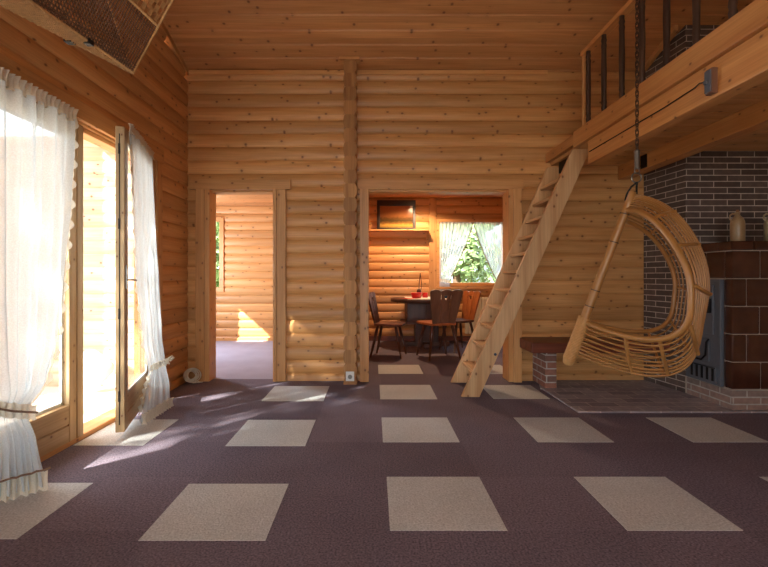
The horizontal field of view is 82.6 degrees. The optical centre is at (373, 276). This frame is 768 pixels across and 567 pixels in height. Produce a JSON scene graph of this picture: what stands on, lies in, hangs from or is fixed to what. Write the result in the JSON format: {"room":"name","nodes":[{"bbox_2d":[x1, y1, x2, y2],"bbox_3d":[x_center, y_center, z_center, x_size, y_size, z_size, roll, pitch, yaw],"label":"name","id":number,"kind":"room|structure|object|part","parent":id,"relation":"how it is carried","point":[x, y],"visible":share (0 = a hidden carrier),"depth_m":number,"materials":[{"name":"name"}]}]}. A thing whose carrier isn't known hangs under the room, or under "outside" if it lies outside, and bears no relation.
{"room":"traditional dwelling","nodes":[
{"label":"traditional dwelling","id":0,"kind":"room"},
{"bbox_2d":[31,386,114,422],"bbox_3d":[-3.835,1.260,2.580,3.530,0.240,3.960,0,0,0],"label":"floor","id":1,"kind":"structure","parent":0,"point":[101,400],"depth_m":4.03,"materials":[{"name":"stone"}]},
{"bbox_2d":[83,349,114,390],"bbox_3d":[-2.780,0.915,4.300,0.398,0.395,0.148,0,0,-10],"label":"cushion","id":2,"kind":"object","parent":1,"relation":"on","point":[97,367],"visible":0.72,"depth_m":4.27,"materials":[{"name":"white fabric"}]},
{"bbox_2d":[0,0,187,390],"bbox_3d":[-1.998,-1.045,0.480,0.136,4.750,8.160,0,0,0],"label":"wall","id":3,"kind":"structure","parent":0,"point":[154,99],"depth_m":3.77,"materials":[{"name":"brown wood"}]},
{"bbox_2d":[29,129,75,456],"bbox_3d":[-1.965,0.028,2.451,0.056,2.045,0.833,0,0,0],"label":"door","id":4,"kind":"structure","parent":3,"relation":"in","point":[54,427],"depth_m":2.78,"materials":[{"name":"brown wood"}]},
{"bbox_2d":[76,125,82,437],"bbox_3d":[-1.960,0.025,2.875,0.060,2.050,0.060,0,0,0],"label":"trim","id":5,"kind":"structure","parent":3,"relation":"attached to","point":[79,131],"depth_m":2.86,"materials":[{"name":"brown wood"}]},
{"bbox_2d":[0,53,163,461],"bbox_3d":[-1.992,-0.015,2.940,0.195,2.250,2.020,0,0,0],"label":"trim","id":6,"kind":"structure","parent":3,"relation":"attached to","point":[98,129],"depth_m":3.15,"materials":[{"name":"brown wood"}]},
{"bbox_2d":[115,126,147,432],"bbox_3d":[-1.792,0.015,3.317,0.105,2.040,0.843,0,0,-17],"label":"door","id":7,"kind":"structure","parent":3,"relation":"in","point":[127,397],"depth_m":2.92,"materials":[{"name":"brown wood"}]},
{"bbox_3d":[-1.665,0.000,3.000,0.049,0.160,0.104,0,0,-17],"label":"handle","id":8,"kind":"part","parent":7,"relation":"part of","materials":[{"name":"metal"}]},
{"bbox_2d":[128,123,174,424],"bbox_3d":[-1.668,0.016,3.316,0.199,2.108,0.758,0,0,-16],"label":"sheer curtain","id":9,"kind":"object","parent":7,"relation":"hanging from","point":[156,392],"visible":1,"depth_m":3.35,"materials":[{"name":"white fabric"}]},
{"bbox_2d":[142,0,188,74],"bbox_3d":[-1.992,-2.804,0.480,0.135,1.458,8.160,0,0,0],"label":"trim","id":10,"kind":"structure","parent":3,"relation":"attached to","point":[169,41],"depth_m":4.16,"materials":[{"name":"brown wood"}]},
{"bbox_2d":[44,72,643,385],"bbox_3d":[-1.075,-0.400,4.608,10.850,3.460,0.136,0,0,0],"label":"wall","id":11,"kind":"structure","parent":0,"point":[241,127],"depth_m":4.54,"materials":[{"name":"brown wood"}]},
{"bbox_2d":[188,180,291,381],"bbox_3d":[-1.387,0.037,4.601,1.055,2.085,0.211,0,0,0],"label":"trim","id":12,"kind":"structure","parent":11,"relation":"attached to","point":[206,191],"depth_m":4.51,"materials":[{"name":"brown wood"}]},
{"bbox_2d":[188,70,547,74],"bbox_3d":[-0.060,-2.119,4.544,3.720,0.047,0.052,0,0,0],"label":"trim","id":13,"kind":"structure","parent":11,"relation":"attached to","point":[190,72],"depth_m":4.52,"materials":[{"name":"brown wood"}]},
{"bbox_2d":[358,180,523,381],"bbox_3d":[0.688,0.037,4.588,1.715,2.085,0.236,0,0,0],"label":"trim","id":14,"kind":"structure","parent":11,"relation":"attached to","point":[511,190],"depth_m":4.49,"materials":[{"name":"brown wood"}]},
{"bbox_2d":[645,25,677,71],"bbox_3d":[2.780,-2.216,4.265,0.040,0.210,0.490,0,0,0],"label":"trim","id":15,"kind":"structure","parent":11,"relation":"attached to","point":[674,29],"depth_m":4.26,"materials":[{"name":"brown wood"}]},
{"bbox_2d":[618,98,767,179],"bbox_3d":[2.584,-1.081,1.768,0.132,0.141,5.536,0,0,0],"label":"joist","id":16,"kind":"object","parent":11,"relation":"attached to","point":[753,118],"depth_m":3.37,"materials":[{"name":"brown wood"}]},
{"bbox_3d":[2.523,-1.080,4.088,0.011,0.120,0.085,0,0,0],"label":"joist bracket","id":17,"kind":"part","parent":16,"relation":"part of","materials":[{"name":"black metal"}]},
{"bbox_2d":[343,60,356,384],"bbox_3d":[-0.240,-0.547,4.473,0.136,3.255,0.175,0,0,0],"label":"wooden post","id":18,"kind":"structure","parent":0,"point":[350,66],"depth_m":4.38,"materials":[{"name":"brown wood"}]},
{"bbox_2d":[339,56,359,63],"bbox_3d":[-0.245,-2.190,4.433,0.200,0.030,0.155,0,0,0],"label":"trim","id":19,"kind":"structure","parent":18,"relation":"attached to","point":[342,58],"depth_m":4.36,"materials":[{"name":"brown wood"}]},
{"bbox_2d":[346,371,353,380],"bbox_3d":[-0.240,0.995,4.376,0.084,0.096,0.016,0,0,0],"label":"wall socket","id":20,"kind":"object","parent":18,"relation":"attached to","point":[349,374],"visible":1,"depth_m":4.37,"materials":[{"name":"white plastic"}]},
{"bbox_2d":[216,198,502,337],"bbox_3d":[-0.250,-0.045,7.468,6.500,2.750,0.136,0,0,0],"label":"wall","id":21,"kind":"structure","parent":0,"point":[244,309],"depth_m":7.40,"materials":[{"name":"brown wood"}]},
{"bbox_2d":[216,217,223,291],"bbox_3d":[-2.870,-0.385,7.450,0.660,1.270,0.140,0,0,0],"label":"window","id":22,"kind":"structure","parent":21,"relation":"in","point":[220,220],"depth_m":7.38,"materials":[{"name":"brown wood"}]},
{"bbox_2d":[216,338,272,340],"bbox_3d":[-1.830,1.055,7.407,3.040,0.050,0.045,0,0,0],"label":"baseboard","id":23,"kind":"structure","parent":21,"relation":"attached to","point":[217,339],"depth_m":7.38,"materials":[{"name":"brown wood"}]},
{"bbox_2d":[369,229,429,245],"bbox_3d":[0.390,-0.658,7.305,1.060,0.264,0.190,0,0,0],"label":"wall shelf","id":24,"kind":"object","parent":21,"relation":"attached to","point":[372,232],"visible":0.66,"depth_m":7.37,"materials":[{"name":"brown wood"}]},
{"bbox_2d":[377,200,415,228],"bbox_3d":[0.375,-1.041,7.342,0.650,0.501,0.074,0,0,0],"label":"picture","id":25,"kind":"object","parent":24,"relation":"on","point":[391,214],"visible":0.91,"depth_m":7.33},
{"bbox_3d":[0.390,-0.725,7.385,1.060,0.080,0.030,0,0,0],"label":"rail","id":26,"kind":"part","parent":24,"relation":"part of","materials":[{"name":"brown wood"}]},
{"bbox_2d":[369,336,487,340],"bbox_3d":[1.355,1.040,7.405,3.050,0.080,0.050,0,0,0],"label":"baseboard","id":27,"kind":"structure","parent":21,"relation":"attached to","point":[383,338],"depth_m":7.38,"materials":[{"name":"red wood"}]},
{"bbox_2d":[429,198,436,296],"bbox_3d":[0.995,-0.130,7.395,0.130,2.420,0.050,0,0,0],"label":"trim","id":28,"kind":"structure","parent":21,"relation":"attached to","point":[432,201],"depth_m":7.37,"materials":[{"name":"brown wood"}]},
{"bbox_2d":[436,219,502,288],"bbox_3d":[1.660,-0.385,7.370,1.240,1.180,0.080,0,0,0],"label":"trim","id":29,"kind":"structure","parent":21,"relation":"attached to","point":[438,220],"depth_m":7.37,"materials":[{"name":"brown wood"}]},
{"bbox_2d":[438,222,502,285],"bbox_3d":[1.665,-0.405,7.429,1.170,1.110,0.182,0,0,0],"label":"window","id":30,"kind":"structure","parent":21,"relation":"in","point":[451,284],"depth_m":7.38,"materials":[{"name":"brown wood"}]},
{"bbox_2d":[439,222,472,290],"bbox_3d":[1.383,-0.316,7.336,0.566,1.201,0.042,0,0,0],"label":"window curtain","id":31,"kind":"object","parent":30,"relation":"hanging from","point":[453,237],"visible":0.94,"depth_m":7.34,"materials":[{"name":"white fabric"}]},
{"bbox_3d":[1.465,-0.434,7.333,0.401,0.964,0.013,0,0,0],"label":"edge trim","id":32,"kind":"part","parent":31,"relation":"part of","materials":[{"name":"white fabric"}]},
{"bbox_3d":[1.665,-0.920,7.345,1.170,0.014,0.014,0,0,0],"label":"curtain rail","id":33,"kind":"part","parent":30,"relation":"part of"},
{"bbox_2d":[473,222,502,278],"bbox_3d":[1.943,-0.316,7.336,0.554,1.201,0.042,0,0,0],"label":"window curtain","id":34,"kind":"object","parent":30,"relation":"hanging from","point":[489,235],"visible":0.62,"depth_m":7.34,"materials":[{"name":"white fabric"}]},
{"bbox_2d":[465,297,496,333],"bbox_3d":[1.950,0.710,7.340,0.840,0.740,0.090,0,0,0],"label":"radiator","id":35,"kind":"object","parent":21,"relation":"attached to","point":[483,300],"visible":0.16,"depth_m":7.30,"materials":[{"name":"beige metal"}]},
{"bbox_2d":[216,195,502,205],"bbox_3d":[-0.250,-1.320,6.026,6.500,0.240,2.760,0,0,0],"label":"ceiling","id":36,"kind":"structure","parent":0,"point":[221,200],"depth_m":7.18,"materials":[{"name":"brown wood"}]},
{"bbox_2d":[0,341,767,566],"bbox_3d":[0.435,1.134,1.925,7.630,0.132,10.950,0,0,0],"label":"floor","id":37,"kind":"structure","parent":0,"point":[245,468],"depth_m":2.34,"materials":[{"name":"carpet"}]},
{"bbox_2d":[183,368,201,382],"bbox_3d":[-1.832,0.999,4.431,0.184,0.157,0.106,0,0,-18],"label":"cable coil","id":38,"kind":"object","parent":37,"relation":"on","point":[185,375],"visible":1,"depth_m":4.41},
{"bbox_2d":[369,292,406,358],"bbox_3d":[0.179,0.644,5.985,0.486,0.873,0.419,0,0,14],"label":"dining chair","id":39,"kind":"object","parent":37,"relation":"on","point":[372,298],"visible":0.94,"depth_m":5.92,"materials":[{"name":"red wood"}]},
{"bbox_3d":[0.005,0.863,5.870,0.142,0.435,0.042,0,0,-28],"label":"leg","id":40,"kind":"part","parent":39,"relation":"part of","materials":[{"name":"brown wood"}]},
{"bbox_3d":[-0.004,0.420,6.031,0.110,0.424,0.394,0,0,14],"label":"backrest","id":41,"kind":"part","parent":39,"relation":"part of","materials":[{"name":"brown wood"}]},
{"bbox_3d":[0.080,0.863,6.169,0.042,0.435,0.142,0,0,-34],"label":"leg","id":42,"kind":"part","parent":39,"relation":"part of","materials":[{"name":"brown wood"}]},
{"bbox_3d":[0.215,0.640,5.976,0.410,0.030,0.419,0,0,14],"label":"seat","id":43,"kind":"part","parent":39,"relation":"part of","materials":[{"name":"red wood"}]},
{"bbox_3d":[0.320,0.863,5.791,0.042,0.435,0.142,0,0,-34],"label":"leg","id":44,"kind":"part","parent":39,"relation":"part of","materials":[{"name":"brown wood"}]},
{"bbox_3d":[0.395,0.863,6.090,0.142,0.435,0.042,0,0,-28],"label":"leg","id":45,"kind":"part","parent":39,"relation":"part of","materials":[{"name":"brown wood"}]},
{"bbox_2d":[391,296,450,348],"bbox_3d":[0.800,0.705,6.880,1.080,0.750,1.080,0,0,0],"label":"dining table","id":46,"kind":"object","parent":37,"relation":"on","point":[416,310],"visible":0.58,"depth_m":6.64,"materials":[{"name":"brown wood"}]},
{"bbox_2d":[400,318,418,323],"bbox_3d":[0.815,0.698,6.880,0.770,0.035,0.580,0,0,0],"label":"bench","id":47,"kind":"object","parent":46,"relation":"attached to","point":[408,321],"depth_m":6.64,"materials":[{"name":"brown wood"}]},
{"bbox_3d":[0.650,0.530,6.634,0.260,0.220,0.012,0,0,0],"label":"apron panel","id":48,"kind":"part","parent":46,"relation":"part of","materials":[{"name":"brown wood"}]},
{"bbox_3d":[0.930,0.530,6.634,0.260,0.220,0.012,0,0,0],"label":"apron panel","id":49,"kind":"part","parent":46,"relation":"part of","materials":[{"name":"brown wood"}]},
{"bbox_3d":[0.800,0.328,6.840,0.600,0.003,0.820,0,0,0],"label":"table runner","id":50,"kind":"object","parent":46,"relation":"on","visible":0},
{"bbox_2d":[411,292,421,297],"bbox_3d":[0.655,0.283,6.750,0.176,0.085,0.176,0,0,0],"label":"bowl","id":51,"kind":"object","parent":50,"relation":"on","point":[413,294],"visible":0.95,"depth_m":6.69,"materials":[{"name":"red ceramic"}]},
{"bbox_2d":[417,273,421,291],"bbox_3d":[0.720,0.130,7.000,0.075,0.391,0.075,0,0,45],"label":"pepper mill","id":52,"kind":"object","parent":50,"relation":"on","point":[418,290],"visible":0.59,"depth_m":6.99,"materials":[{"name":"brown wood"}]},
{"bbox_2d":[416,289,462,361],"bbox_3d":[0.866,0.620,5.836,0.478,0.922,0.554,0,0,-14],"label":"dining chair","id":53,"kind":"object","parent":37,"relation":"on","point":[442,315],"visible":0.99,"depth_m":5.63,"materials":[{"name":"orange wood"}]},
{"bbox_3d":[0.645,0.851,5.997,0.162,0.460,0.048,0,0,34],"label":"leg","id":54,"kind":"part","parent":53,"relation":"part of","materials":[{"name":"brown wood"}]},
{"bbox_3d":[0.734,0.851,5.638,0.048,0.460,0.162,0,0,28],"label":"leg","id":55,"kind":"part","parent":53,"relation":"part of","materials":[{"name":"brown wood"}]},
{"bbox_3d":[0.856,0.615,5.877,0.478,0.032,0.467,0,0,-14],"label":"seat","id":56,"kind":"part","parent":53,"relation":"part of","materials":[{"name":"orange wood"}]},
{"bbox_3d":[0.986,0.851,6.082,0.048,0.460,0.162,0,0,28],"label":"leg","id":57,"kind":"part","parent":53,"relation":"part of","materials":[{"name":"brown wood"}]},
{"bbox_3d":[0.918,0.383,5.628,0.449,0.448,0.126,0,0,-14],"label":"backrest","id":58,"kind":"part","parent":53,"relation":"part of","materials":[{"name":"brown wood"}]},
{"bbox_3d":[1.075,0.851,5.723,0.162,0.460,0.048,0,0,34],"label":"leg","id":59,"kind":"part","parent":53,"relation":"part of","materials":[{"name":"brown wood"}]},
{"bbox_2d":[439,291,480,353],"bbox_3d":[1.260,0.644,6.429,0.486,0.873,0.419,0,0,-25],"label":"dining chair","id":60,"kind":"object","parent":37,"relation":"on","point":[469,308],"visible":0.94,"depth_m":6.47,"materials":[{"name":"brown wood"}]},
{"bbox_3d":[1.028,0.863,6.491,0.142,0.435,0.042,0,0,17],"label":"leg","id":61,"kind":"part","parent":60,"relation":"part of","materials":[{"name":"brown wood"}]},
{"bbox_3d":[1.158,0.863,6.212,0.042,0.435,0.142,0,0,23],"label":"leg","id":62,"kind":"part","parent":60,"relation":"part of","materials":[{"name":"brown wood"}]},
{"bbox_3d":[1.322,0.863,6.628,0.042,0.435,0.142,0,0,23],"label":"leg","id":63,"kind":"part","parent":60,"relation":"part of","materials":[{"name":"brown wood"}]},
{"bbox_3d":[1.226,0.640,6.414,0.410,0.030,0.419,0,0,-25],"label":"seat","id":64,"kind":"part","parent":60,"relation":"part of","materials":[{"name":"brown wood"}]},
{"bbox_3d":[1.430,0.420,6.509,0.110,0.424,0.394,0,0,-25],"label":"backrest","id":65,"kind":"part","parent":60,"relation":"part of","materials":[{"name":"orange wood"}]},
{"bbox_2d":[451,149,587,396],"bbox_3d":[1.368,-0.035,4.212,1.158,2.230,0.586,0,0,0],"label":"ladder","id":66,"kind":"object","parent":37,"relation":"on","point":[553,203],"visible":0.98,"depth_m":3.93,"materials":[{"name":"brown wood"}]},
{"bbox_2d":[520,337,669,387],"bbox_3d":[2.143,0.844,4.327,1.305,0.448,0.415,0,0,0],"label":"bench","id":67,"kind":"object","parent":37,"relation":"on","point":[544,350],"visible":0.7,"depth_m":4.20,"materials":[{"name":"red wood"}]},
{"bbox_3d":[1.700,0.894,4.366,0.110,0.348,0.332,0,0,0],"label":"leg","id":68,"kind":"part","parent":67,"relation":"part of","materials":[{"name":"red brick"}]},
{"bbox_3d":[2.143,0.670,4.327,1.305,0.100,0.415,0,0,0],"label":"seat","id":69,"kind":"part","parent":67,"relation":"part of","materials":[{"name":"red wood"}]},
{"bbox_2d":[644,25,767,392],"bbox_3d":[3.510,-0.625,4.278,1.420,3.385,0.516,0,0,0],"label":"chimney","id":70,"kind":"object","parent":37,"relation":"on","point":[704,188],"visible":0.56,"depth_m":4.02,"materials":[{"name":"brick"}]},
{"bbox_2d":[685,241,767,409],"bbox_3d":[3.530,0.389,3.759,1.430,1.358,0.522,0,0,0],"label":"stove","id":71,"kind":"object","parent":37,"relation":"on","point":[730,371],"visible":0.8,"depth_m":3.52,"materials":[{"name":"brown tile"}]},
{"bbox_3d":[2.833,0.620,3.825,0.036,0.197,0.245,0,0,0],"label":"handle","id":72,"kind":"part","parent":71,"relation":"part of","materials":[{"name":"black metal"}]},
{"bbox_3d":[2.857,0.823,3.795,0.008,0.135,0.300,0,0,0],"label":"vent plate","id":73,"kind":"part","parent":71,"relation":"part of","materials":[{"name":"metal"}]},
{"bbox_3d":[2.868,0.463,3.803,0.034,0.885,0.405,0,0,0],"label":"iron plate","id":74,"kind":"part","parent":71,"relation":"part of","materials":[{"name":"grey metal"}]},
{"bbox_3d":[3.554,-0.254,3.756,1.382,0.073,0.517,0,0,0],"label":"cornice","id":75,"kind":"part","parent":71,"relation":"part of","materials":[{"name":"brown tile"}]},
{"bbox_2d":[729,210,745,240],"bbox_3d":[3.044,-0.427,3.660,0.104,0.273,0.104,0,0,45],"label":"jug","id":76,"kind":"object","parent":71,"relation":"on","point":[737,223],"visible":0.92,"depth_m":3.63,"materials":[{"name":"beige ceramic"}]},
{"bbox_2d":[763,213,767,240],"bbox_3d":[3.329,-0.427,3.660,0.104,0.273,0.104,0,0,45],"label":"jug","id":77,"kind":"object","parent":71,"relation":"on","point":[765,226],"visible":0.8,"depth_m":3.66,"materials":[{"name":"beige ceramic"}]},
{"bbox_2d":[154,0,754,71],"bbox_3d":[1.150,-2.862,2.600,6.600,1.523,4.200,0,0,0],"label":"ceiling","id":78,"kind":"structure","parent":0,"point":[550,35],"depth_m":4.08,"materials":[{"name":"brown wood"}]},
{"bbox_2d":[0,0,173,73],"bbox_3d":[-1.307,-2.125,1.740,0.736,2.222,1.071,0,0,12],"label":"lattice panel","id":79,"kind":"object","parent":78,"relation":"hanging from","point":[30,10],"visible":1,"depth_m":1.95,"materials":[{"name":"wood"}]},
{"bbox_3d":[-1.332,-1.284,1.734,0.572,0.517,1.046,0,0,19],"label":"ribbed panel","id":80,"kind":"part","parent":79,"relation":"part of","materials":[{"name":"wicker"}]},
{"bbox_3d":[-1.066,-1.400,1.726,0.153,0.281,0.975,0,0,7],"label":"chequered panel","id":81,"kind":"part","parent":79,"relation":"part of","materials":[{"name":"brown wood"}]},
{"bbox_2d":[631,0,641,182],"bbox_3d":[1.625,-1.679,2.700,0.066,2.194,0.055,0,0,0],"label":"chain","id":82,"kind":"object","parent":78,"relation":"hanging from","point":[637,151],"visible":1,"depth_m":2.70,"materials":[{"name":"metal"}]},
{"bbox_2d":[563,182,712,376],"bbox_3d":[1.667,0.008,2.686,0.552,1.191,0.791,0,0,-30],"label":"chair","id":83,"kind":"object","parent":82,"relation":"hanging from","point":[697,306],"visible":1,"depth_m":2.61,"materials":[{"name":"wicker"}]},
{"bbox_3d":[1.605,0.042,2.681,0.727,1.124,0.040,0,0,33],"label":"rod","id":84,"kind":"part","parent":83,"relation":"part of","materials":[{"name":"wicker"}]},
{"bbox_3d":[1.626,0.019,2.732,0.643,0.924,0.074,0,0,17],"label":"rod","id":85,"kind":"part","parent":83,"relation":"part of","materials":[{"name":"wicker"}]},
{"bbox_3d":[1.637,0.003,2.759,0.590,0.775,0.101,0,0,8],"label":"rod","id":86,"kind":"part","parent":83,"relation":"part of","materials":[{"name":"wicker"}]},
{"bbox_3d":[1.643,0.009,2.783,0.600,0.825,0.134,0,0,0],"label":"rod","id":87,"kind":"part","parent":83,"relation":"part of","materials":[{"name":"wicker"}]},
{"bbox_3d":[1.631,0.014,2.743,0.626,0.875,0.087,0,0,13],"label":"rod","id":88,"kind":"part","parent":83,"relation":"part of","materials":[{"name":"wicker"}]},
{"bbox_3d":[1.628,0.025,2.743,0.620,0.974,0.240,0,0,0],"label":"rod","id":89,"kind":"part","parent":83,"relation":"part of","materials":[{"name":"wicker"}]},
{"bbox_3d":[1.495,-0.023,2.539,0.296,0.824,0.608,0,0,0],"label":"rod","id":90,"kind":"part","parent":83,"relation":"part of","materials":[{"name":"wicker"}]},
{"bbox_3d":[1.503,-0.013,2.548,0.330,0.873,0.600,0,0,0],"label":"rod","id":91,"kind":"part","parent":83,"relation":"part of","materials":[{"name":"wicker"}]},
{"bbox_3d":[1.619,0.031,2.720,0.619,1.028,0.295,0,0,0],"label":"rod","id":92,"kind":"part","parent":83,"relation":"part of","materials":[{"name":"wicker"}]},
{"bbox_3d":[1.515,-0.002,2.564,0.373,0.923,0.579,0,0,0],"label":"rod","id":93,"kind":"part","parent":83,"relation":"part of","materials":[{"name":"wicker"}]},
{"bbox_3d":[1.530,0.008,2.583,0.420,0.970,0.551,0,0,0],"label":"rod","id":94,"kind":"part","parent":83,"relation":"part of","materials":[{"name":"wicker"}]},
{"bbox_3d":[1.609,0.037,2.694,0.704,1.079,0.028,0,0,29],"label":"rod","id":95,"kind":"part","parent":83,"relation":"part of","materials":[{"name":"wicker"}]},
{"bbox_2d":[551,80,767,165],"bbox_3d":[3.027,-1.173,1.770,2.385,0.043,5.540,0,0,0],"label":"floor","id":96,"kind":"structure","parent":0,"point":[757,140],"depth_m":3.53,"materials":[{"name":"brown wood"}]},
{"bbox_2d":[546,135,572,162],"bbox_3d":[1.805,-1.227,4.225,0.050,0.090,0.626,0,0,0],"label":"board","id":97,"kind":"object","parent":96,"relation":"attached to","point":[564,147],"visible":0.76,"depth_m":4.19,"materials":[{"name":"brown wood"}]},
{"bbox_2d":[559,157,567,173],"bbox_3d":[1.905,-1.095,4.250,0.090,0.111,0.300,0,0,0],"label":"hook","id":98,"kind":"object","parent":96,"relation":"attached to","point":[562,163],"visible":0.24,"depth_m":4.33,"materials":[{"name":"black metal"}]},
{"bbox_2d":[573,0,767,147],"bbox_3d":[1.805,-1.224,1.455,0.050,0.143,4.910,0,0,0],"label":"fascia board","id":99,"kind":"object","parent":96,"relation":"attached to","point":[751,20],"visible":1,"depth_m":2.50,"materials":[{"name":"brown wood"}]},
{"bbox_2d":[580,0,737,125],"bbox_3d":[1.820,-1.620,2.345,0.064,0.650,2.890,0,0,0],"label":"loft railing","id":100,"kind":"object","parent":99,"relation":"on","point":[619,18],"visible":0.82,"depth_m":3.18,"materials":[{"name":"brown wood"}]},
{"bbox_3d":[1.814,-1.608,3.770,0.032,0.624,0.030,0,0,0],"label":"post","id":101,"kind":"part","parent":100,"relation":"part of","materials":[{"name":"brown wood"}]},
{"bbox_3d":[1.820,-1.927,2.345,0.064,0.035,2.890,0,0,0],"label":"handrail","id":102,"kind":"part","parent":100,"relation":"part of","materials":[{"name":"brown wood"}]},
{"bbox_2d":[588,27,767,163],"bbox_3d":[1.860,-1.053,1.350,0.100,0.196,4.700,0,0,0],"label":"beam","id":103,"kind":"structure","parent":96,"relation":"attached to","point":[744,67],"depth_m":2.52,"materials":[{"name":"brown wood"}]},
{"bbox_2d":[589,67,717,151],"bbox_3d":[1.784,-1.038,2.979,0.051,0.135,1.362,0,0,0],"label":"outlet","id":104,"kind":"object","parent":103,"relation":"attached to","point":[710,82],"visible":1,"depth_m":2.32,"materials":[{"name":"grey plastic"},{"name":"black rubber cable"}]},
{"bbox_3d":[1.768,-1.038,2.322,0.019,0.115,0.040,0,0,0],"label":"metal plate","id":105,"kind":"part","parent":104,"relation":"part of","materials":[{"name":"metal"}]},
{"bbox_3d":[-1.895,-1.005,2.130,0.012,0.012,1.260,0,0,0],"label":"curtain rod","id":106,"kind":"object","parent":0,"visible":0},
{"bbox_2d":[0,67,78,502],"bbox_3d":[-1.772,0.014,2.121,0.270,2.128,1.242,0,0,0],"label":"sheer curtain","id":107,"kind":"object","parent":106,"relation":"hanging from","point":[38,144],"visible":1,"depth_m":2.31,"materials":[{"name":"white fabric"}]},
{"bbox_3d":[-1.773,0.635,2.093,0.021,0.130,0.312,0,0,20],"label":"tieback cord","id":108,"kind":"part","parent":107,"relation":"part of","materials":[{"name":"brown fabric"}]},
{"label":"outside","id":109,"kind":"structure","parent":0,"visible":0},
{"bbox_3d":[0.000,1.680,20.000,120.000,0.600,120.000,0,0,0],"label":"ground","id":110,"kind":"structure","parent":109,"visible":0},
{"bbox_2d":[216,222,218,286],"bbox_3d":[-4.410,-1.691,11.384,3.900,6.906,3.363,0,0,0],"label":"tree","id":111,"kind":"object","parent":110,"relation":"on","point":[217,223],"visible":0.02,"depth_m":10.40,"materials":[{"name":"green plant"}]},
{"bbox_2d":[451,238,493,282],"bbox_3d":[5.650,-1.220,17.500,4.700,5.200,5.600,0,0,0],"label":"house","id":112,"kind":"structure","parent":110,"relation":"on","point":[491,281],"depth_m":15.00,"materials":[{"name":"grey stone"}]},
{"bbox_2d":[450,224,495,282],"bbox_3d":[2.034,-1.130,12.352,3.923,5.038,3.365,0,0,-38],"label":"tree","id":113,"kind":"object","parent":110,"relation":"on","point":[470,259],"visible":0.2,"depth_m":11.98,"materials":[{"name":"green plant"}]}
]}

